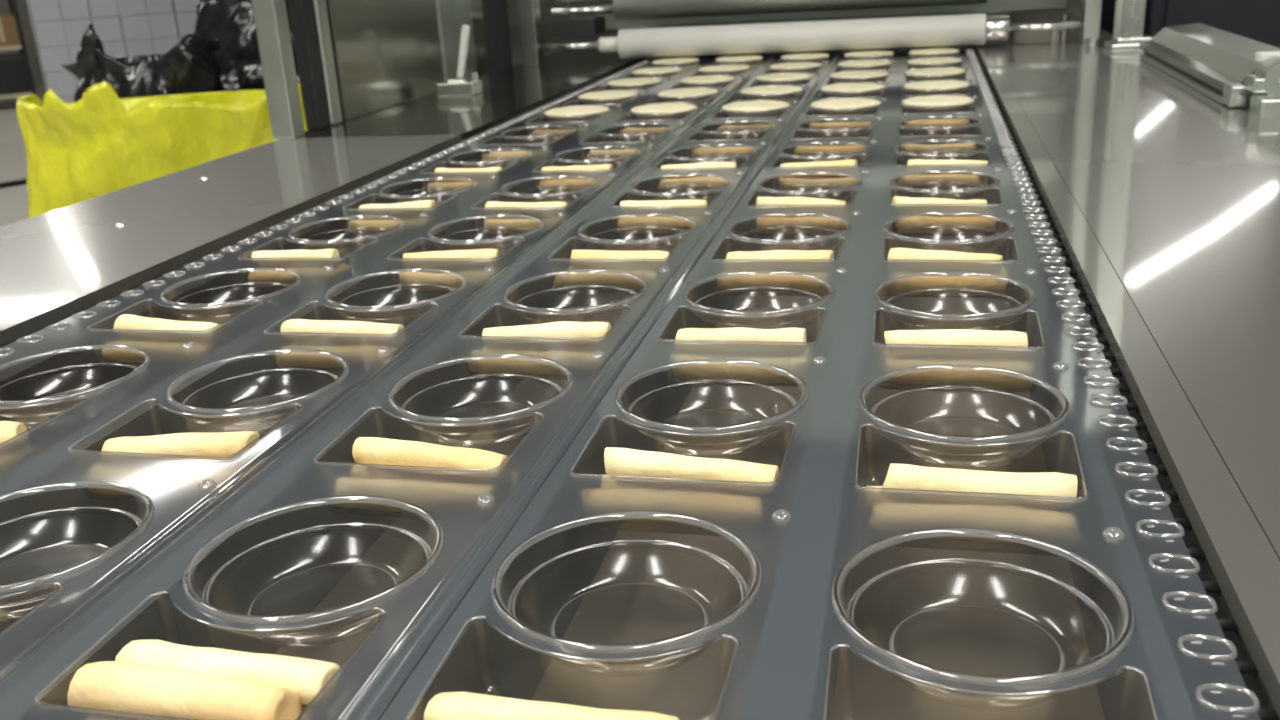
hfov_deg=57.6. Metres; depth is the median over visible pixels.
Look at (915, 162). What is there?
breadstick
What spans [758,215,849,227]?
breadstick
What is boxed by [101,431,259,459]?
breadstick
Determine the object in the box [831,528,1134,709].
cup
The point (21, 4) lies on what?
wall
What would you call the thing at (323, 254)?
breadstick
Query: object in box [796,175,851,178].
breadstick
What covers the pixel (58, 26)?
wall
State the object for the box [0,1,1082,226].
floor
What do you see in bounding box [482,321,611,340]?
breadstick
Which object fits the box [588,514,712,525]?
breadstick
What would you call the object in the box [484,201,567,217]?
breadstick
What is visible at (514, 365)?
breadstick
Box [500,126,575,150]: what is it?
tray
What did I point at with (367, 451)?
breadstick
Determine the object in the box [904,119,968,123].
breadstick
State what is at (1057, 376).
cup
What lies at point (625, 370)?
cup
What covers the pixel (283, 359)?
breadstick
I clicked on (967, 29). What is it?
roller
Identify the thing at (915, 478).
breadstick
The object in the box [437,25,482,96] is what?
clamp
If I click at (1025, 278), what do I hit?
cup
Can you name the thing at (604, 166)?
breadstick
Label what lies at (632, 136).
breadstick
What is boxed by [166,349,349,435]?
cup
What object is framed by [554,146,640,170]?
tray
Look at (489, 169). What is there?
breadstick
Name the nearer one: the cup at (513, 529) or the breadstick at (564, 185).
the cup at (513, 529)
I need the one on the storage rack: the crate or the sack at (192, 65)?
the crate
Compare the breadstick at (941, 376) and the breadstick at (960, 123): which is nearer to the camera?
the breadstick at (941, 376)
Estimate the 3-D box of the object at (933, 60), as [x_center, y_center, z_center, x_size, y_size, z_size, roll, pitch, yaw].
[0.515,-0.514,2.038,0.093,0.025,0.093,-14,22,-27]
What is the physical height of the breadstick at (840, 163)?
0.016 m
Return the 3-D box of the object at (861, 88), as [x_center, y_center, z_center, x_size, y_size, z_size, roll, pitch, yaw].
[0.317,-0.397,1.736,0.093,0.025,0.092,9,23,32]
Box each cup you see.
[0,345,150,428]
[0,481,154,620]
[160,268,301,320]
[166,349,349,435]
[183,495,443,647]
[288,215,403,251]
[325,269,466,320]
[379,177,476,203]
[388,354,573,447]
[428,214,543,250]
[491,511,761,676]
[500,176,599,202]
[503,269,648,327]
[578,213,696,249]
[614,359,808,457]
[629,175,730,203]
[683,270,834,327]
[721,105,790,124]
[727,212,850,250]
[779,177,861,193]
[809,103,881,122]
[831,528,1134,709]
[858,364,1069,468]
[873,271,1035,330]
[883,213,1013,253]
[889,170,999,199]
[894,140,989,165]
[898,115,981,143]
[900,100,974,119]
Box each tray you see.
[448,149,532,168]
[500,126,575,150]
[543,109,609,129]
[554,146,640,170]
[596,124,672,149]
[668,145,755,168]
[697,123,775,146]
[757,172,861,203]
[779,141,870,165]
[796,120,876,145]
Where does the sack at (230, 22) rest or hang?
on the floor
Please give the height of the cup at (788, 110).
0.023 m
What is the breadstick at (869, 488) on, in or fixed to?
on the film web
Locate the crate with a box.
[0,53,30,94]
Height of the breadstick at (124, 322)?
0.018 m
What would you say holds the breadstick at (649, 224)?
on the film web
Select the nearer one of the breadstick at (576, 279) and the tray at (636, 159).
the breadstick at (576, 279)
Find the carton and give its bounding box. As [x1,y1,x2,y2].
[0,14,20,45]
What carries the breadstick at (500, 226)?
on the film web
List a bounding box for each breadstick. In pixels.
[0,421,27,446]
[67,661,301,719]
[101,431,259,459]
[102,347,149,362]
[113,314,221,332]
[115,640,341,705]
[248,270,300,286]
[251,249,339,259]
[276,352,349,367]
[280,319,404,336]
[301,705,312,719]
[348,220,402,234]
[352,437,509,472]
[353,464,373,467]
[358,200,436,219]
[399,271,465,290]
[403,249,498,259]
[417,271,446,272]
[424,692,678,719]
[428,182,476,195]
[433,167,502,181]
[435,181,473,182]
[468,357,571,374]
[482,154,531,165]
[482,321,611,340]
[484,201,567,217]
[484,219,543,234]
[487,217,532,218]
[490,151,531,154]
[531,130,575,140]
[534,129,574,130]
[539,179,598,193]
[541,164,612,179]
[553,272,648,290]
[571,250,668,260]
[586,151,639,163]
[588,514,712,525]
[590,149,637,151]
[602,475,645,480]
[604,447,778,485]
[618,217,695,233]
[619,128,671,139]
[620,200,706,216]
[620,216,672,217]
[625,127,671,129]
[658,177,729,192]
[661,162,736,178]
[671,362,802,383]
[675,327,805,344]
[692,148,755,161]
[697,147,750,148]
[716,125,774,137]
[717,273,828,292]
[725,250,833,261]
[756,197,844,206]
[756,217,849,233]
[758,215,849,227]
[780,159,856,177]
[794,147,864,160]
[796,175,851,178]
[797,144,865,152]
[809,121,870,133]
[811,123,874,136]
[864,486,881,491]
[881,463,1077,500]
[884,329,1027,349]
[884,367,1032,388]
[886,275,1007,295]
[887,248,1002,261]
[887,274,1007,287]
[892,196,986,215]
[895,215,979,227]
[896,174,982,190]
[898,216,995,233]
[900,143,974,148]
[901,145,976,158]
[901,531,1051,547]
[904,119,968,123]
[904,121,969,133]
[904,173,984,185]
[907,159,987,174]
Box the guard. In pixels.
[251,0,512,138]
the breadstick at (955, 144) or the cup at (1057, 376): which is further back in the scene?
the breadstick at (955, 144)
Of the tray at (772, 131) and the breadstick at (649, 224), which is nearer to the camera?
the breadstick at (649, 224)
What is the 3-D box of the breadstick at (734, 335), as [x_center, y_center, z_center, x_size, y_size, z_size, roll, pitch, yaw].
[0.058,-0.012,0.673,0.076,0.016,0.016,2,20,16]
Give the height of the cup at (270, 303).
0.023 m
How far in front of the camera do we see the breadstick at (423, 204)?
1.08 m
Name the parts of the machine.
deck plate, leg, support rail, support rail, deck plate, support rail, support rail, support rail, deck plate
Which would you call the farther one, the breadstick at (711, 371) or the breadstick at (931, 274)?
the breadstick at (931, 274)
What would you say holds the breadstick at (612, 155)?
on the film web
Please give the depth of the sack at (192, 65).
2.90 m
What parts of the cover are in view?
slot rail, slot rail, rail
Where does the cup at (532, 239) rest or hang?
on the film web
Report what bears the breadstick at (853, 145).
on the film web
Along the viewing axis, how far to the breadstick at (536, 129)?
1.60 m
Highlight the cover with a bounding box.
[1139,23,1279,121]
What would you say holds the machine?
on the floor
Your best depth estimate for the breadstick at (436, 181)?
1.26 m
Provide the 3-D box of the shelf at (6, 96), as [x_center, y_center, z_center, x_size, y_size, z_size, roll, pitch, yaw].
[-6.558,-2.582,11.463,1.080,0.040,0.576,-14,22,-27]
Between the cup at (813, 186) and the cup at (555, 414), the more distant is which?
the cup at (813, 186)
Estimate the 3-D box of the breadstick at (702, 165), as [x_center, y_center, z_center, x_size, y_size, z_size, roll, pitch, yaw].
[0.060,-0.195,1.194,0.077,0.016,0.015,0,20,9]
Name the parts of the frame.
post, post, post, slotted post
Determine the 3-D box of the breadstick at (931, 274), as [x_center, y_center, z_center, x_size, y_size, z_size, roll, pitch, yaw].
[0.217,-0.059,0.822,0.082,0.016,0.015,1,20,14]
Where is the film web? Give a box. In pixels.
[0,48,1259,719]
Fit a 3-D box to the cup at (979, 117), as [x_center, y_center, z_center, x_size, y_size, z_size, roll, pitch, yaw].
[0.354,-0.272,1.380,0.096,0.023,0.096,1,20,13]
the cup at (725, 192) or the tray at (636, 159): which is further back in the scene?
the tray at (636, 159)
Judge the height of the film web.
0.029 m
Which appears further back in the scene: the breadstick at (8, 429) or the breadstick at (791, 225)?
the breadstick at (791, 225)
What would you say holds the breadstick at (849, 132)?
on the film web
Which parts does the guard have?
post, post, post, post, panel, panel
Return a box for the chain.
[968,45,1279,719]
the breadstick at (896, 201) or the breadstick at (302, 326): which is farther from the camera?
the breadstick at (896, 201)
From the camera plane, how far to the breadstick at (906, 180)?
1.13 m
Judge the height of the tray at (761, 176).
0.023 m
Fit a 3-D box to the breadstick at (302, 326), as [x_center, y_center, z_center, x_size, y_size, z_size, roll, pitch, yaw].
[-0.186,-0.017,0.729,0.077,0.017,0.015,0,20,10]
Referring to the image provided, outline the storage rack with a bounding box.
[0,0,36,99]
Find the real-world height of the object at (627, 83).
0.025 m
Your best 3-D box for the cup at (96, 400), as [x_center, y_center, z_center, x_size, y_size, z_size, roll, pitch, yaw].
[-0.331,0.017,0.669,0.096,0.023,0.096,1,20,13]
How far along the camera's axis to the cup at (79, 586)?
0.44 m
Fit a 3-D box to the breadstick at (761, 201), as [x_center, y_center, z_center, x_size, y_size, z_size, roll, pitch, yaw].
[0.138,-0.131,1.002,0.076,0.020,0.014,0,19,8]
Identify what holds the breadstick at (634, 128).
on the film web
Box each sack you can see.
[16,82,307,217]
[61,23,224,101]
[194,0,299,90]
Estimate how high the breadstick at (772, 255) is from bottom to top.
0.016 m
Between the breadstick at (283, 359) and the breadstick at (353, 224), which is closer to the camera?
the breadstick at (283, 359)
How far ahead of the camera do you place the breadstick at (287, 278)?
0.92 m
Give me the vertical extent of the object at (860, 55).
0.025 m
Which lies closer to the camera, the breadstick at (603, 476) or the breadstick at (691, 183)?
the breadstick at (603, 476)
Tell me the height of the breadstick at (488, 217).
0.015 m
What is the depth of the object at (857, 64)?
2.04 m
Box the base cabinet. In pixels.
[1100,0,1279,50]
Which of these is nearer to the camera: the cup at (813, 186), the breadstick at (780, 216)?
the breadstick at (780, 216)
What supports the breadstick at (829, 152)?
on the film web
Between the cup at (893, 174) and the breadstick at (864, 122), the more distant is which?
the breadstick at (864, 122)
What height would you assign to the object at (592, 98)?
0.025 m
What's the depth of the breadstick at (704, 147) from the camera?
1.37 m
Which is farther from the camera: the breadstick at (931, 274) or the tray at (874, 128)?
the tray at (874, 128)
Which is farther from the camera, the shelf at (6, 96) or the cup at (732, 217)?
the shelf at (6, 96)
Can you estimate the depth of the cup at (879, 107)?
1.53 m
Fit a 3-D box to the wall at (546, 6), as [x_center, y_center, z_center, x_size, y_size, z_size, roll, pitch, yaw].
[2.143,-7.494,19.244,17.280,3.420,0.180,1,20,13]
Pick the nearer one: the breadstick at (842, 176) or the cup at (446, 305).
the cup at (446, 305)
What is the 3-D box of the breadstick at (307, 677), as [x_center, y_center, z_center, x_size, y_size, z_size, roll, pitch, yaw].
[-0.135,0.102,0.379,0.077,0.015,0.015,2,20,15]
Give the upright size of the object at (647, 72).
0.025 m
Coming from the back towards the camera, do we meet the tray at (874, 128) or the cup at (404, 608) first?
the tray at (874, 128)
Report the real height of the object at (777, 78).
0.025 m
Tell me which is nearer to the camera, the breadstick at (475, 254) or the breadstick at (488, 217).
the breadstick at (475, 254)
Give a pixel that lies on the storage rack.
(22, 48)
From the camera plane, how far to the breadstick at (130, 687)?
0.36 m
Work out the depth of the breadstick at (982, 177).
1.14 m
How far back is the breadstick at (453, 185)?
1.25 m
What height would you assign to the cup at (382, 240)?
0.023 m
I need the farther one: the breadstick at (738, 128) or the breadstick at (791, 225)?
the breadstick at (738, 128)
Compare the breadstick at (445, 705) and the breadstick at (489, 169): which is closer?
the breadstick at (445, 705)
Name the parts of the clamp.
lever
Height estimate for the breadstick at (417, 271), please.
0.014 m
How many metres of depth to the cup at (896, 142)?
1.23 m
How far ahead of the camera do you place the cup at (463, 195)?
1.18 m
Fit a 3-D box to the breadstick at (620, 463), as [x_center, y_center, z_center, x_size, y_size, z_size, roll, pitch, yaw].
[0.021,0.048,0.506,0.076,0.018,0.016,2,20,15]
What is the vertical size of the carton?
0.290 m
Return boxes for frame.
[517,0,1151,65]
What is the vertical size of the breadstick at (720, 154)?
0.015 m
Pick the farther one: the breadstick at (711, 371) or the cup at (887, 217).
the cup at (887, 217)
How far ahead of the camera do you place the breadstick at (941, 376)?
0.63 m
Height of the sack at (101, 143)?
0.939 m
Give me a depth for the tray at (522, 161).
1.32 m
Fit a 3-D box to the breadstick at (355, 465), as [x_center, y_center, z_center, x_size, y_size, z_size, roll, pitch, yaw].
[-0.095,0.056,0.547,0.082,0.015,0.016,1,20,14]
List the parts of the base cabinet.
door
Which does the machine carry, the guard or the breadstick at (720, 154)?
the guard
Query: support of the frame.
on the machine
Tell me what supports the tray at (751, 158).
on the film web
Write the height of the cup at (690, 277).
0.023 m
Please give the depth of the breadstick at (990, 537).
0.47 m
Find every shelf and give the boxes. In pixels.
[0,45,21,50]
[0,92,31,99]
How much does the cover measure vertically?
0.152 m
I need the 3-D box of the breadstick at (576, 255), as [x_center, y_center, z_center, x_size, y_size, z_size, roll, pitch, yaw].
[-0.015,-0.074,0.864,0.077,0.014,0.015,3,20,17]
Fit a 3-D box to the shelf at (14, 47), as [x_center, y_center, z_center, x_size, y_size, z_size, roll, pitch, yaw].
[-6.582,-3.006,11.314,1.080,0.040,0.576,-14,22,-27]
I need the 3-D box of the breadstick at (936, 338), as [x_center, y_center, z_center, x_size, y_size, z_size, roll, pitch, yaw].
[0.174,-0.009,0.645,0.077,0.016,0.014,0,20,11]
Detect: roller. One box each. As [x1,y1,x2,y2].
[540,14,1082,57]
[551,0,986,19]
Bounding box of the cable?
[0,178,26,187]
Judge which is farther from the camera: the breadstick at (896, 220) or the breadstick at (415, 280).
the breadstick at (896, 220)
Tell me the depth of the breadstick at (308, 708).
0.37 m
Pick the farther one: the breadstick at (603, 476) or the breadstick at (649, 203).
the breadstick at (649, 203)
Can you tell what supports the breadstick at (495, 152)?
on the film web
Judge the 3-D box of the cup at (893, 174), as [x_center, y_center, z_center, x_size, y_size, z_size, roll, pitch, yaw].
[0.274,-0.151,1.050,0.096,0.023,0.096,1,20,13]
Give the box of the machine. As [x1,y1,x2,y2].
[0,10,1279,719]
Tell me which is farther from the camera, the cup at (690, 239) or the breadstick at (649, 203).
the breadstick at (649, 203)
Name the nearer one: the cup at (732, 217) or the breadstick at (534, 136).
the cup at (732, 217)
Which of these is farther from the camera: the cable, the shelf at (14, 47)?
the shelf at (14, 47)
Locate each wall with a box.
[0,0,145,79]
[26,0,198,102]
[507,0,1082,25]
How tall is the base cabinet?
1.044 m
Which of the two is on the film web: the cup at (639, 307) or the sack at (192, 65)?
the cup at (639, 307)
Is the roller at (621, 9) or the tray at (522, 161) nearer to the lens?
the tray at (522, 161)
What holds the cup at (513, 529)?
on the film web
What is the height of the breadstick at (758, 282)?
0.014 m
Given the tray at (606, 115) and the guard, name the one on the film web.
the tray at (606, 115)
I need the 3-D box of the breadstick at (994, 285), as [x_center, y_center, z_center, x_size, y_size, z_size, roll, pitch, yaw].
[0.212,-0.051,0.806,0.081,0.016,0.015,1,20,11]
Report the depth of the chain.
0.54 m
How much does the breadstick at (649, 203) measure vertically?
0.014 m
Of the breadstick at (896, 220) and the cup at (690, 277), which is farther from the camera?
the breadstick at (896, 220)
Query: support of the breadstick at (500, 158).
on the film web
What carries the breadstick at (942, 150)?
on the film web
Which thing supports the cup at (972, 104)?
on the film web
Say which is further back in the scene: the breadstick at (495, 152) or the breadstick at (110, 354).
the breadstick at (495, 152)
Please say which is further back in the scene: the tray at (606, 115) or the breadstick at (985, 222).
the tray at (606, 115)
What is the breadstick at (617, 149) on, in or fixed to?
on the film web

